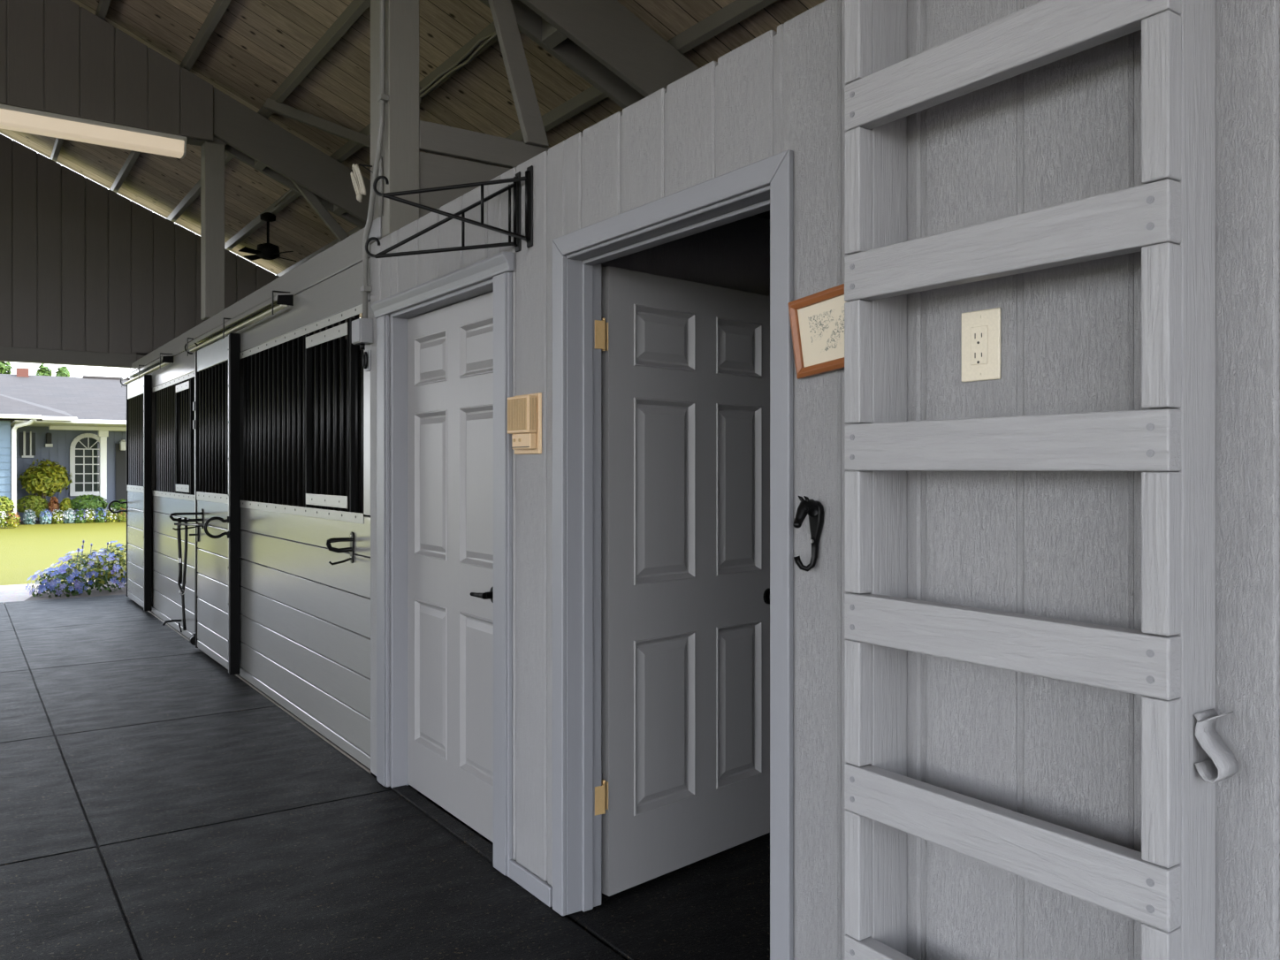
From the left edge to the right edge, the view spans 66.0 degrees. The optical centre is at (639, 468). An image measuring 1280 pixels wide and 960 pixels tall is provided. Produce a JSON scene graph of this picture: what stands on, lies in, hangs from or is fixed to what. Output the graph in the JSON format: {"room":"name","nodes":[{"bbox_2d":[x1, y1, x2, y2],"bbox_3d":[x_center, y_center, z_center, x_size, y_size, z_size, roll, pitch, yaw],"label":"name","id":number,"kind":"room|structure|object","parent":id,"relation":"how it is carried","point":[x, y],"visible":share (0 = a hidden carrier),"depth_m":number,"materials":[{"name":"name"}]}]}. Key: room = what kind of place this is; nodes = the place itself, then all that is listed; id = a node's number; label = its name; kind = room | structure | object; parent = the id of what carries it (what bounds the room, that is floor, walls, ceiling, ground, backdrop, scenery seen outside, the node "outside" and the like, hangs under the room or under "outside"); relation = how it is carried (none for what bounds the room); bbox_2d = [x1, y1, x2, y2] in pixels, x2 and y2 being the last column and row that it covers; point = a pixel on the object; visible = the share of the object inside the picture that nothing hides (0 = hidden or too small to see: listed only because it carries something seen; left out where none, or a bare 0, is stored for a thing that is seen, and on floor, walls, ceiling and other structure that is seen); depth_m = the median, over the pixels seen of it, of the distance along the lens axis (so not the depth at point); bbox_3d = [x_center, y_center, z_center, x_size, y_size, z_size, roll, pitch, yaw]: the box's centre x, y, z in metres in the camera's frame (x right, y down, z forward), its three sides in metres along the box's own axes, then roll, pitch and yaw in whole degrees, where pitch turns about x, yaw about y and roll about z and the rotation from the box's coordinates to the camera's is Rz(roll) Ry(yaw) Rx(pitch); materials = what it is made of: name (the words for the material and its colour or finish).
{"room":"farm building","nodes":[
{"label":"farm building","id":0,"kind":"room"},
{"bbox_2d":[0,133,354,597],"bbox_3d":[-5.683,-1.171,10.393,7.850,5.112,0.150,0,0,-35],"label":"wall","id":1,"kind":"structure","parent":0,"point":[85,266],"depth_m":10.27,"materials":[{"name":"grey paint"}]},
{"bbox_2d":[0,346,136,368],"bbox_3d":[-7.150,-1.147,9.350,4.250,0.140,0.142,0,0,-35],"label":"lintel","id":2,"kind":"object","parent":1,"relation":"attached to","point":[7,354],"visible":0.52,"depth_m":10.14,"materials":[{"name":"grey paint"}]},
{"bbox_2d":[239,335,370,641],"bbox_3d":[-1.806,0.160,8.628,3.510,2.450,0.100,0,0,-35],"label":"wall","id":3,"kind":"structure","parent":0,"point":[240,360],"depth_m":7.99,"materials":[{"name":"black metal"}]},
{"bbox_2d":[4,596,627,959],"bbox_3d":[-2.075,1.541,3.735,9.750,0.288,15.700,0,0,-35],"label":"floor","id":4,"kind":"structure","parent":0,"point":[374,775],"depth_m":3.95,"materials":[{"name":"black rubber"}]},
{"bbox_2d":[0,601,14,632],"bbox_3d":[-6.722,1.391,8.801,1.825,0.012,2.163,0,0,-35],"label":"rubber mat","id":5,"kind":"object","parent":4,"relation":"on","point":[5,624],"visible":1,"depth_m":8.95,"materials":[{"name":"grey rubber"}]},
{"bbox_2d":[0,630,29,672],"bbox_3d":[-5.526,1.391,7.087,1.825,0.012,2.003,0,0,-35],"label":"rubber mat","id":6,"kind":"object","parent":4,"relation":"on","point":[11,656],"visible":1,"depth_m":7.34,"materials":[{"name":"grey rubber"}]},
{"bbox_2d":[0,670,54,743],"bbox_3d":[-4.368,1.391,5.426,1.825,0.012,2.033,0,0,-35],"label":"rubber mat","id":7,"kind":"object","parent":4,"relation":"on","point":[23,716],"visible":1,"depth_m":5.65,"materials":[{"name":"grey rubber"}]},
{"bbox_2d":[0,736,97,866],"bbox_3d":[-3.261,1.391,3.840,1.825,0.012,1.823,0,0,-35],"label":"rubber mat","id":8,"kind":"object","parent":4,"relation":"on","point":[41,813],"visible":1,"depth_m":4.05,"materials":[{"name":"grey rubber"}]},
{"bbox_2d":[0,847,139,959],"bbox_3d":[-2.208,1.391,2.330,1.825,0.012,1.843,0,0,-35],"label":"rubber mat","id":9,"kind":"object","parent":4,"relation":"on","point":[65,906],"visible":1,"depth_m":3.07,"materials":[{"name":"grey rubber"}]},
{"bbox_2d":[4,594,157,630],"bbox_3d":[-5.511,1.391,9.646,1.117,0.012,2.163,0,0,-35],"label":"rubber mat","id":10,"kind":"object","parent":4,"relation":"on","point":[30,614],"visible":1,"depth_m":9.50,"materials":[{"name":"grey rubber"}]},
{"bbox_2d":[15,618,203,670],"bbox_3d":[-4.315,1.391,7.932,1.117,0.012,2.003,0,0,-35],"label":"rubber mat","id":11,"kind":"object","parent":4,"relation":"on","point":[91,643],"visible":1,"depth_m":7.78,"materials":[{"name":"grey rubber"}]},
{"bbox_2d":[189,348,201,645],"bbox_3d":[-3.400,0.212,7.532,0.082,2.285,0.085,0,0,-35],"label":"post","id":12,"kind":"object","parent":11,"relation":"on","point":[192,640],"visible":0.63,"depth_m":7.54,"materials":[{"name":"metal"}]},
{"bbox_2d":[30,652,276,736],"bbox_3d":[-3.156,1.391,6.271,1.117,0.012,2.033,0,0,-35],"label":"rubber mat","id":13,"kind":"object","parent":4,"relation":"on","point":[79,698],"visible":1,"depth_m":6.09,"materials":[{"name":"grey rubber"}]},
{"bbox_2d":[152,371,194,639],"bbox_3d":[-4.015,0.306,8.514,0.053,2.146,2.160,0,0,-35],"label":"stall","id":14,"kind":"object","parent":4,"relation":"on","point":[174,415],"visible":0.82,"depth_m":8.55,"materials":[{"name":"white wood"}]},
{"bbox_2d":[162,619,182,632],"bbox_3d":[-3.891,1.312,8.197,0.147,0.109,0.038,0,0,-28],"label":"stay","id":15,"kind":"object","parent":14,"relation":"attached to","point":[170,620],"visible":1,"depth_m":8.20,"materials":[{"name":"black metal"}]},
{"bbox_2d":[56,706,391,847],"bbox_3d":[-2.049,1.391,4.684,1.117,0.012,1.823,0,0,-35],"label":"rubber mat","id":16,"kind":"object","parent":4,"relation":"on","point":[148,780],"visible":1,"depth_m":4.47,"materials":[{"name":"grey rubber"}]},
{"bbox_2d":[239,301,370,769],"bbox_3d":[-1.936,0.306,5.534,0.053,2.146,2.508,0,0,-35],"label":"stall","id":17,"kind":"object","parent":4,"relation":"on","point":[305,619],"visible":0.94,"depth_m":5.31,"materials":[{"name":"white wood"}]},
{"bbox_2d":[326,531,354,565],"bbox_3d":[-1.422,0.379,4.665,0.128,0.156,0.087,0,0,-35],"label":"rack","id":18,"kind":"object","parent":17,"relation":"attached to","point":[351,549],"visible":1,"depth_m":4.67,"materials":[{"name":"black metal"}]},
{"bbox_2d":[99,790,624,959],"bbox_3d":[-0.997,1.391,3.175,1.117,0.012,1.843,0,0,-35],"label":"rubber mat","id":19,"kind":"object","parent":4,"relation":"on","point":[372,876],"visible":1,"depth_m":3.19,"materials":[{"name":"grey rubber"}]},
{"bbox_2d":[566,832,769,959],"bbox_3d":[1.399,1.391,3.353,2.988,0.012,1.900,0,0,-35],"label":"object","id":20,"kind":"structure","parent":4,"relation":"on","point":[716,906],"depth_m":3.07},
{"bbox_2d":[0,0,825,318],"bbox_3d":[-2.321,-2.530,3.782,11.200,2.717,15.260,0,0,-35],"label":"ceiling","id":21,"kind":"structure","parent":0,"point":[255,45],"depth_m":6.79,"materials":[{"name":"brown wood"}]},
{"bbox_2d":[49,0,111,161],"bbox_3d":[-1.829,-3.211,4.125,0.040,0.094,15.260,0,0,-35],"label":"rafter","id":22,"kind":"structure","parent":21,"relation":"attached to","point":[103,5],"depth_m":6.95,"materials":[{"name":"grey paint"}]},
{"bbox_2d":[109,0,231,192],"bbox_3d":[-1.373,-2.979,4.444,0.040,0.094,15.260,0,0,-35],"label":"rafter","id":23,"kind":"structure","parent":21,"relation":"attached to","point":[219,7],"depth_m":6.92,"materials":[{"name":"grey paint"}]},
{"bbox_2d":[167,0,370,221],"bbox_3d":[-0.912,-2.745,4.765,0.040,0.094,15.260,0,0,-35],"label":"rafter","id":24,"kind":"structure","parent":21,"relation":"attached to","point":[356,8],"depth_m":6.64,"materials":[{"name":"grey paint"}]},
{"bbox_2d":[224,21,498,251],"bbox_3d":[-0.443,-2.506,5.092,0.040,0.094,15.260,0,0,-35],"label":"rafter","id":25,"kind":"structure","parent":21,"relation":"attached to","point":[348,148],"depth_m":7.56,"materials":[{"name":"grey paint"}]},
{"bbox_2d":[238,189,296,261],"bbox_3d":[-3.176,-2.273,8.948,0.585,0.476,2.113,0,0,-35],"label":"ceiling fan","id":26,"kind":"object","parent":25,"relation":"hanging from","point":[266,251],"visible":0.91,"depth_m":9.51,"materials":[{"name":"black metal"}]},
{"bbox_2d":[419,30,495,93],"bbox_3d":[-0.979,-2.470,5.804,0.041,0.042,1.801,0,0,-35],"label":"cable","id":27,"kind":"object","parent":25,"relation":"attached to","point":[489,35],"visible":0.64,"depth_m":5.96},
{"bbox_2d":[419,31,496,98],"bbox_3d":[-0.979,-2.439,5.804,0.042,0.042,1.802,0,0,-35],"label":"cable","id":28,"kind":"object","parent":25,"relation":"attached to","point":[494,35],"visible":0.67,"depth_m":5.96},
{"bbox_2d":[276,0,777,276],"bbox_3d":[0.063,-2.249,5.445,0.040,0.094,15.260,0,0,-35],"label":"rafter","id":29,"kind":"structure","parent":21,"relation":"attached to","point":[737,11],"depth_m":5.18,"materials":[{"name":"grey paint"}]},
{"bbox_2d":[601,215,769,860],"bbox_3d":[1.122,0.195,4.392,3.554,2.380,0.060,0,0,-35],"label":"wall","id":30,"kind":"structure","parent":0,"point":[735,255],"depth_m":3.76,"materials":[{"name":"grey paint"}]},
{"bbox_2d":[129,0,1279,959],"bbox_3d":[-1.153,0.134,4.463,0.095,2.502,15.040,0,0,-35],"label":"wall","id":31,"kind":"structure","parent":0,"point":[1066,545],"depth_m":1.82,"materials":[{"name":"grey paint"}]},
{"bbox_2d":[120,352,173,387],"bbox_3d":[-4.756,-0.923,9.452,0.105,0.137,2.486,0,0,-35],"label":"door track","id":32,"kind":"object","parent":31,"relation":"attached to","point":[165,359],"visible":0.99,"depth_m":9.11,"materials":[{"name":"grey metal"}]},
{"bbox_2d":[107,374,152,611],"bbox_3d":[-5.103,0.233,9.837,0.226,2.245,1.265,0,0,-35],"label":"door","id":33,"kind":"structure","parent":32,"relation":"hanging from","point":[139,392],"depth_m":9.71,"materials":[{"name":"white wood"}]},
{"bbox_2d":[184,290,293,356],"bbox_3d":[-2.705,-0.923,6.511,0.105,0.137,2.576,0,0,-35],"label":"door track","id":34,"kind":"object","parent":31,"relation":"attached to","point":[284,299],"visible":1,"depth_m":6.13,"materials":[{"name":"grey metal"}]},
{"bbox_2d":[174,333,239,674],"bbox_3d":[-3.076,0.233,6.913,0.247,2.245,1.180,0,0,-35],"label":"door","id":35,"kind":"structure","parent":34,"relation":"hanging from","point":[217,363],"depth_m":6.83,"materials":[{"name":"white wood"}]},
{"bbox_2d":[169,508,203,530],"bbox_3d":[-3.301,0.371,7.171,0.225,0.156,0.087,0,0,-35],"label":"rack","id":36,"kind":"object","parent":35,"relation":"attached to","point":[201,511],"visible":1,"depth_m":7.16,"materials":[{"name":"black metal"}]},
{"bbox_2d":[176,517,188,630],"bbox_3d":[-3.332,0.769,7.178,0.030,0.824,0.079,0,0,43],"label":"halter","id":37,"kind":"object","parent":36,"relation":"hanging from","point":[179,551],"visible":1,"depth_m":7.18,"materials":[{"name":"black leather"}]},
{"bbox_2d":[130,598,371,774],"bbox_3d":[-3.362,1.389,7.550,0.008,0.016,7.448,0,0,-35],"label":"baseboard","id":38,"kind":"structure","parent":31,"relation":"attached to","point":[237,675],"depth_m":5.50,"materials":[{"name":"grey wood"}]},
{"bbox_2d":[351,318,373,350],"bbox_3d":[-1.264,-0.609,4.481,0.064,0.137,0.112,0,0,-35],"label":"switch box","id":39,"kind":"object","parent":31,"relation":"attached to","point":[361,328],"visible":1,"depth_m":4.44,"materials":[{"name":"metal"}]},
{"bbox_2d":[362,350,370,371],"bbox_3d":[-1.249,-0.492,4.496,0.022,0.095,0.060,0,0,-35],"label":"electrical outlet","id":40,"kind":"object","parent":31,"relation":"attached to","point":[366,358],"visible":1,"depth_m":4.48,"materials":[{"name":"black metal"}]},
{"bbox_2d":[360,0,388,318],"bbox_3d":[-1.183,-1.736,4.389,0.036,2.118,0.261,0,0,-35],"label":"conduit","id":41,"kind":"object","parent":31,"relation":"attached to","point":[383,98],"visible":0.98,"depth_m":4.34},
{"bbox_2d":[370,251,514,876],"bbox_3d":[-0.770,0.326,3.876,0.138,2.114,1.285,0,0,-35],"label":"door frame","id":42,"kind":"structure","parent":31,"relation":"attached to","point":[494,273],"depth_m":4.10,"materials":[{"name":"grey paint"}]},
{"bbox_2d":[392,784,493,863],"bbox_3d":[-0.760,1.387,3.865,0.064,0.019,0.991,0,0,-35],"label":"threshold","id":43,"kind":"object","parent":31,"relation":"attached to","point":[471,839],"depth_m":3.83,"materials":[{"name":"black rubber"}]},
{"bbox_2d":[365,171,520,258],"bbox_3d":[-0.688,-0.860,3.410,0.624,0.266,0.027,0,0,21],"label":"bracket","id":44,"kind":"object","parent":31,"relation":"attached to","point":[516,186],"visible":0.97,"depth_m":3.35,"materials":[{"name":"black metal"}]},
{"bbox_2d":[407,291,493,842],"bbox_3d":[-0.740,0.362,3.878,0.100,2.022,0.992,0,0,-35],"label":"door","id":45,"kind":"structure","parent":31,"relation":"in","point":[450,348],"depth_m":3.90,"materials":[{"name":"grey paint"}]},
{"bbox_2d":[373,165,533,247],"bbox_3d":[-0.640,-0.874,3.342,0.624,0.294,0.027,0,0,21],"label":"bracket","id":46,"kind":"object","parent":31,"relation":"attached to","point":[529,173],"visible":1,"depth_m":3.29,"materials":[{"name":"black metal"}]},
{"bbox_2d":[507,392,541,454],"bbox_3d":[-0.384,-0.146,3.234,0.048,0.198,0.173,0,0,-35],"label":"intercom","id":47,"kind":"object","parent":31,"relation":"attached to","point":[524,412],"visible":1,"depth_m":3.18,"materials":[{"name":"beige plastic"}]},
{"bbox_2d":[507,397,535,430],"bbox_3d":[-0.388,-0.176,3.224,0.030,0.103,0.142,0,0,-35],"label":"grille","id":48,"kind":"object","parent":47,"relation":"attached to","point":[521,411],"depth_m":3.19,"materials":[{"name":"beige plastic"}]},
{"bbox_2d":[509,859,552,906],"bbox_3d":[-0.373,1.354,3.246,0.015,0.062,0.328,0,0,-35],"label":"baseboard","id":49,"kind":"structure","parent":31,"relation":"attached to","point":[518,873],"depth_m":3.21,"materials":[{"name":"grey paint"}]},
{"bbox_2d":[552,149,793,959],"bbox_3d":[0.089,0.332,2.696,0.146,2.102,1.068,0,0,-35],"label":"door frame","id":50,"kind":"structure","parent":31,"relation":"attached to","point":[765,185],"depth_m":3.04,"materials":[{"name":"grey paint"}]},
{"bbox_2d":[594,266,769,896],"bbox_3d":[0.205,0.361,3.413,0.928,2.018,0.114,0,0,-43],"label":"door","id":51,"kind":"structure","parent":31,"relation":"in","point":[686,364],"depth_m":3.38,"materials":[{"name":"grey paint"}]},
{"bbox_2d":[792,495,824,571],"bbox_3d":[0.364,0.143,2.149,0.072,0.167,0.047,0,0,-10],"label":"coat hook","id":52,"kind":"object","parent":31,"relation":"attached to","point":[814,509],"visible":1,"depth_m":2.15,"materials":[{"name":"black metal"}]},
{"bbox_2d":[787,283,847,378],"bbox_3d":[0.412,-0.297,2.099,0.032,0.195,0.259,0,0,-35],"label":"picture frame","id":53,"kind":"object","parent":31,"relation":"attached to","point":[817,320],"visible":0.55,"depth_m":2.13,"materials":[{"name":"brown wood"}]},
{"bbox_2d":[797,294,847,366],"bbox_3d":[0.415,-0.297,2.102,0.006,0.132,0.204,-5,-3,-35],"label":"print","id":54,"kind":"object","parent":53,"relation":"on","point":[821,324],"depth_m":2.13},
{"bbox_2d":[961,307,1000,381],"bbox_3d":[0.628,-0.227,1.818,0.009,0.130,0.084,0,0,-35],"label":"power outlet","id":55,"kind":"object","parent":31,"relation":"attached to","point":[980,329],"visible":1,"depth_m":1.81,"materials":[{"name":"beige plastic"}]},
{"bbox_2d":[971,325,987,365],"bbox_3d":[0.625,-0.227,1.817,0.002,0.070,0.035,0,0,-35],"label":"receptacle","id":56,"kind":"object","parent":55,"relation":"attached to","point":[979,332],"depth_m":1.82,"materials":[{"name":"beige plastic"}]},
{"bbox_2d":[844,0,1215,959],"bbox_3d":[0.630,0.010,1.698,0.141,2.750,0.625,0,0,-35],"label":"ladder","id":57,"kind":"object","parent":31,"relation":"attached to","point":[1168,887],"visible":1,"depth_m":1.56,"materials":[{"name":"grey wood"}]},
{"bbox_2d":[1193,708,1238,783],"bbox_3d":[0.843,0.405,1.443,0.058,0.096,0.037,0,0,-35],"label":"hook","id":58,"kind":"object","parent":57,"relation":"attached to","point":[1222,764],"visible":1,"depth_m":1.44,"materials":[{"name":"white metal"}]},
{"bbox_2d":[754,210,769,219],"bbox_3d":[2.507,-1.006,2.407,3.554,0.019,7.480,0,0,-35],"label":"ceiling","id":59,"kind":"structure","parent":0,"point":[765,215],"depth_m":3.88,"materials":[{"name":"black"}]},
{"bbox_3d":[1.861,0.025,6.578,0.140,2.720,15.060,0,0,-35],"label":"wall","id":60,"kind":"structure","parent":0,"visible":0},
{"bbox_2d":[0,0,370,319],"bbox_3d":[-3.940,-2.312,6.277,10.200,2.853,1.334,0,0,-35],"label":"roof truss","id":61,"kind":"object","parent":60,"relation":"on","point":[57,57],"visible":0.73,"depth_m":7.16,"materials":[{"name":"grey paint"}]},
{"bbox_2d":[0,103,186,159],"bbox_3d":[-3.920,-2.374,6.934,1.325,0.130,0.179,0,0,-35],"label":"fluorescent light","id":62,"kind":"object","parent":61,"relation":"attached to","point":[11,118],"visible":1,"depth_m":6.91,"materials":[{"name":"white plastic"}]},
{"bbox_2d":[368,0,698,243],"bbox_3d":[-2.139,-2.312,3.696,10.200,2.853,0.290,0,0,-35],"label":"roof truss","id":63,"kind":"object","parent":60,"relation":"on","point":[602,41],"visible":0.42,"depth_m":4.59,"materials":[{"name":"grey paint"}]},
{"bbox_2d":[350,163,373,202],"bbox_3d":[-1.258,-1.307,4.479,0.063,0.170,0.190,0,0,-35],"label":"lamp","id":64,"kind":"object","parent":63,"relation":"hanging from","point":[356,177],"visible":0.99,"depth_m":4.50,"materials":[{"name":"white plastic"}]},
{"label":"outside","id":65,"kind":"structure","parent":0,"visible":0},
{"bbox_2d":[59,497,72,512],"bbox_3d":[-15.249,1.005,26.214,0.371,0.476,0.428,0,0,-35],"label":"shrub","id":66,"kind":"object","parent":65,"point":[64,504],"visible":0.79,"depth_m":26.11,"materials":[{"name":"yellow plant"}]},
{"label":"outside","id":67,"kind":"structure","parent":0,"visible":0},
{"bbox_2d":[0,521,126,585],"bbox_3d":[-8.733,1.660,15.245,120.000,0.450,115.000,0,0,-35],"label":"lawn","id":68,"kind":"structure","parent":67,"point":[26,550],"depth_m":18.50,"materials":[{"name":"green plant"}]},
{"bbox_2d":[0,510,7,527],"bbox_3d":[-15.293,1.228,23.571,0.320,0.428,0.325,0,0,10],"label":"plant","id":69,"kind":"object","parent":68,"relation":"on","point":[3,518],"visible":1,"depth_m":23.52,"materials":[{"name":"green plant"}]},
{"bbox_2d":[0,361,13,373],"bbox_3d":[-25.025,-1.489,38.586,0.761,5.852,0.728,0,0,-16],"label":"tree","id":70,"kind":"object","parent":68,"relation":"on","point":[3,369],"visible":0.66,"depth_m":38.57,"materials":[{"name":"green plant"}]},
{"bbox_2d":[0,495,15,514],"bbox_3d":[-15.509,0.900,23.879,0.640,0.497,0.513,0,0,-35],"label":"hedge","id":71,"kind":"object","parent":68,"relation":"on","point":[5,507],"visible":0.91,"depth_m":23.84,"materials":[{"name":"green plant"}]},
{"bbox_2d":[6,510,20,528],"bbox_3d":[-15.093,1.227,23.712,0.326,0.439,0.341,0,0,-35],"label":"plant","id":72,"kind":"object","parent":68,"relation":"on","point":[11,521],"visible":1,"depth_m":23.64,"materials":[{"name":"yellow plant"}]},
{"bbox_2d":[34,364,52,375],"bbox_3d":[-23.327,-1.357,38.603,0.695,5.590,0.617,0,0,-35],"label":"tree","id":73,"kind":"object","parent":68,"relation":"on","point":[42,369],"visible":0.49,"depth_m":38.48,"materials":[{"name":"green plant"}]},
{"bbox_2d":[38,509,53,524],"bbox_3d":[-15.342,1.256,25.467,0.327,0.429,0.344,0,0,-35],"label":"plant","id":74,"kind":"object","parent":68,"relation":"on","point":[46,518],"visible":1,"depth_m":25.39,"materials":[{"name":"teal plant"}]},
{"bbox_2d":[51,509,64,524],"bbox_3d":[-15.139,1.267,25.614,0.330,0.427,0.342,0,0,-35],"label":"plant","id":75,"kind":"object","parent":68,"relation":"on","point":[57,518],"visible":0.99,"depth_m":25.53,"materials":[{"name":"green plant"}]},
{"bbox_2d":[54,365,70,376],"bbox_3d":[-22.819,-1.309,38.960,0.567,5.494,0.604,0,0,-7],"label":"tree","id":76,"kind":"object","parent":68,"relation":"on","point":[62,371],"visible":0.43,"depth_m":38.80,"materials":[{"name":"green plant"}]},
{"bbox_2d":[0,367,129,526],"bbox_3d":[-18.716,-0.865,30.429,17.000,4.600,14.670,0,0,-35],"label":"house","id":77,"kind":"structure","parent":68,"relation":"on","point":[78,423],"depth_m":27.45,"materials":[{"name":"blue"}]},
{"bbox_2d":[61,508,76,523],"bbox_3d":[-14.944,1.261,25.801,0.343,0.429,0.320,0,0,-35],"label":"plant","id":78,"kind":"object","parent":68,"relation":"on","point":[70,514],"visible":1,"depth_m":25.73,"materials":[{"name":"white plant"}]},
{"bbox_2d":[18,518,124,524],"bbox_3d":[-13.919,1.435,27.661,6.300,0.020,1.700,0,0,-35],"label":"garden bed","id":79,"kind":"object","parent":68,"relation":"on","point":[21,521],"depth_m":25.90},
{"bbox_2d":[22,509,37,524],"bbox_3d":[-15.685,1.264,25.332,0.329,0.446,0.329,0,0,-35],"label":"plant","id":80,"kind":"object","parent":79,"relation":"on","point":[28,519],"visible":1,"depth_m":25.25,"materials":[{"name":"teal plant"}]},
{"bbox_2d":[16,495,48,512],"bbox_3d":[-15.976,0.941,25.919,0.789,0.505,0.481,0,0,-35],"label":"hedge","id":81,"kind":"object","parent":79,"relation":"on","point":[31,502],"visible":0.91,"depth_m":25.79,"materials":[{"name":"green plant"}]},
{"bbox_2d":[31,505,46,518],"bbox_3d":[-15.657,1.128,25.684,0.364,0.327,0.298,0,0,-13],"label":"shrub","id":82,"kind":"object","parent":79,"relation":"on","point":[39,508],"visible":0.71,"depth_m":25.60,"materials":[{"name":"green plant"}]},
{"bbox_2d":[17,458,72,521],"bbox_3d":[-16.001,0.588,26.506,0.940,1.699,1.209,0,0,33],"label":"shrub","id":83,"kind":"object","parent":79,"relation":"on","point":[45,480],"visible":0.99,"depth_m":26.36,"materials":[{"name":"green plant"}]},
{"bbox_2d":[47,495,60,513],"bbox_3d":[-15.502,1.008,26.075,0.304,0.549,0.281,0,0,-35],"label":"shrub","id":84,"kind":"object","parent":79,"relation":"on","point":[53,504],"visible":0.83,"depth_m":26.00,"materials":[{"name":"orange plant"}]},
{"bbox_2d":[69,494,108,510],"bbox_3d":[-14.777,0.926,26.424,0.945,0.470,0.493,0,0,-35],"label":"hedge","id":85,"kind":"object","parent":79,"relation":"on","point":[95,504],"visible":0.97,"depth_m":26.30,"materials":[{"name":"green plant"}]},
{"bbox_2d":[110,498,126,510],"bbox_3d":[-14.099,1.006,26.976,0.740,0.368,0.497,0,0,-35],"label":"hedge","id":86,"kind":"object","parent":79,"relation":"on","point":[117,506],"visible":0.39,"depth_m":26.78,"materials":[{"name":"green plant"}]},
{"bbox_2d":[73,508,86,523],"bbox_3d":[-14.741,1.264,25.941,0.345,0.423,0.338,0,0,-35],"label":"plant","id":87,"kind":"object","parent":68,"relation":"on","point":[80,515],"visible":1,"depth_m":25.87,"materials":[{"name":"green plant"}]},
{"bbox_2d":[83,508,96,523],"bbox_3d":[-14.549,1.260,26.064,0.336,0.427,0.341,0,0,-35],"label":"plant","id":88,"kind":"object","parent":68,"relation":"on","point":[89,516],"visible":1,"depth_m":25.98,"materials":[{"name":"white plant"}]},
{"bbox_2d":[93,507,106,522],"bbox_3d":[-14.338,1.257,26.178,0.332,0.444,0.324,0,0,-35],"label":"plant","id":89,"kind":"object","parent":68,"relation":"on","point":[98,517],"visible":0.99,"depth_m":26.11,"materials":[{"name":"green plant"}]},
{"bbox_2d":[105,507,118,522],"bbox_3d":[-14.142,1.253,26.341,0.342,0.429,0.340,0,0,-35],"label":"plant","id":90,"kind":"object","parent":68,"relation":"on","point":[110,516],"visible":0.84,"depth_m":26.27,"materials":[{"name":"yellow plant"}]},
{"bbox_2d":[116,507,126,522],"bbox_3d":[-13.898,1.264,26.495,0.336,0.436,0.341,0,0,-35],"label":"plant","id":91,"kind":"object","parent":68,"relation":"on","point":[122,517],"visible":0.58,"depth_m":26.40,"materials":[{"name":"green plant"}]},
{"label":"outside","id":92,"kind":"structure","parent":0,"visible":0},
{"bbox_2d":[0,579,95,603],"bbox_3d":[-7.050,1.498,11.085,16.000,0.175,2.050,0,0,-35],"label":"path","id":93,"kind":"structure","parent":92,"point":[16,592],"depth_m":11.19,"materials":[{"name":"white concrete"}]},
{"bbox_2d":[23,540,126,601],"bbox_3d":[-6.273,1.120,11.413,1.550,0.607,1.500,0,0,-35],"label":"flowering plant","id":94,"kind":"object","parent":93,"relation":"on","point":[105,583],"visible":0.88,"depth_m":10.94,"materials":[{"name":"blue plant"}]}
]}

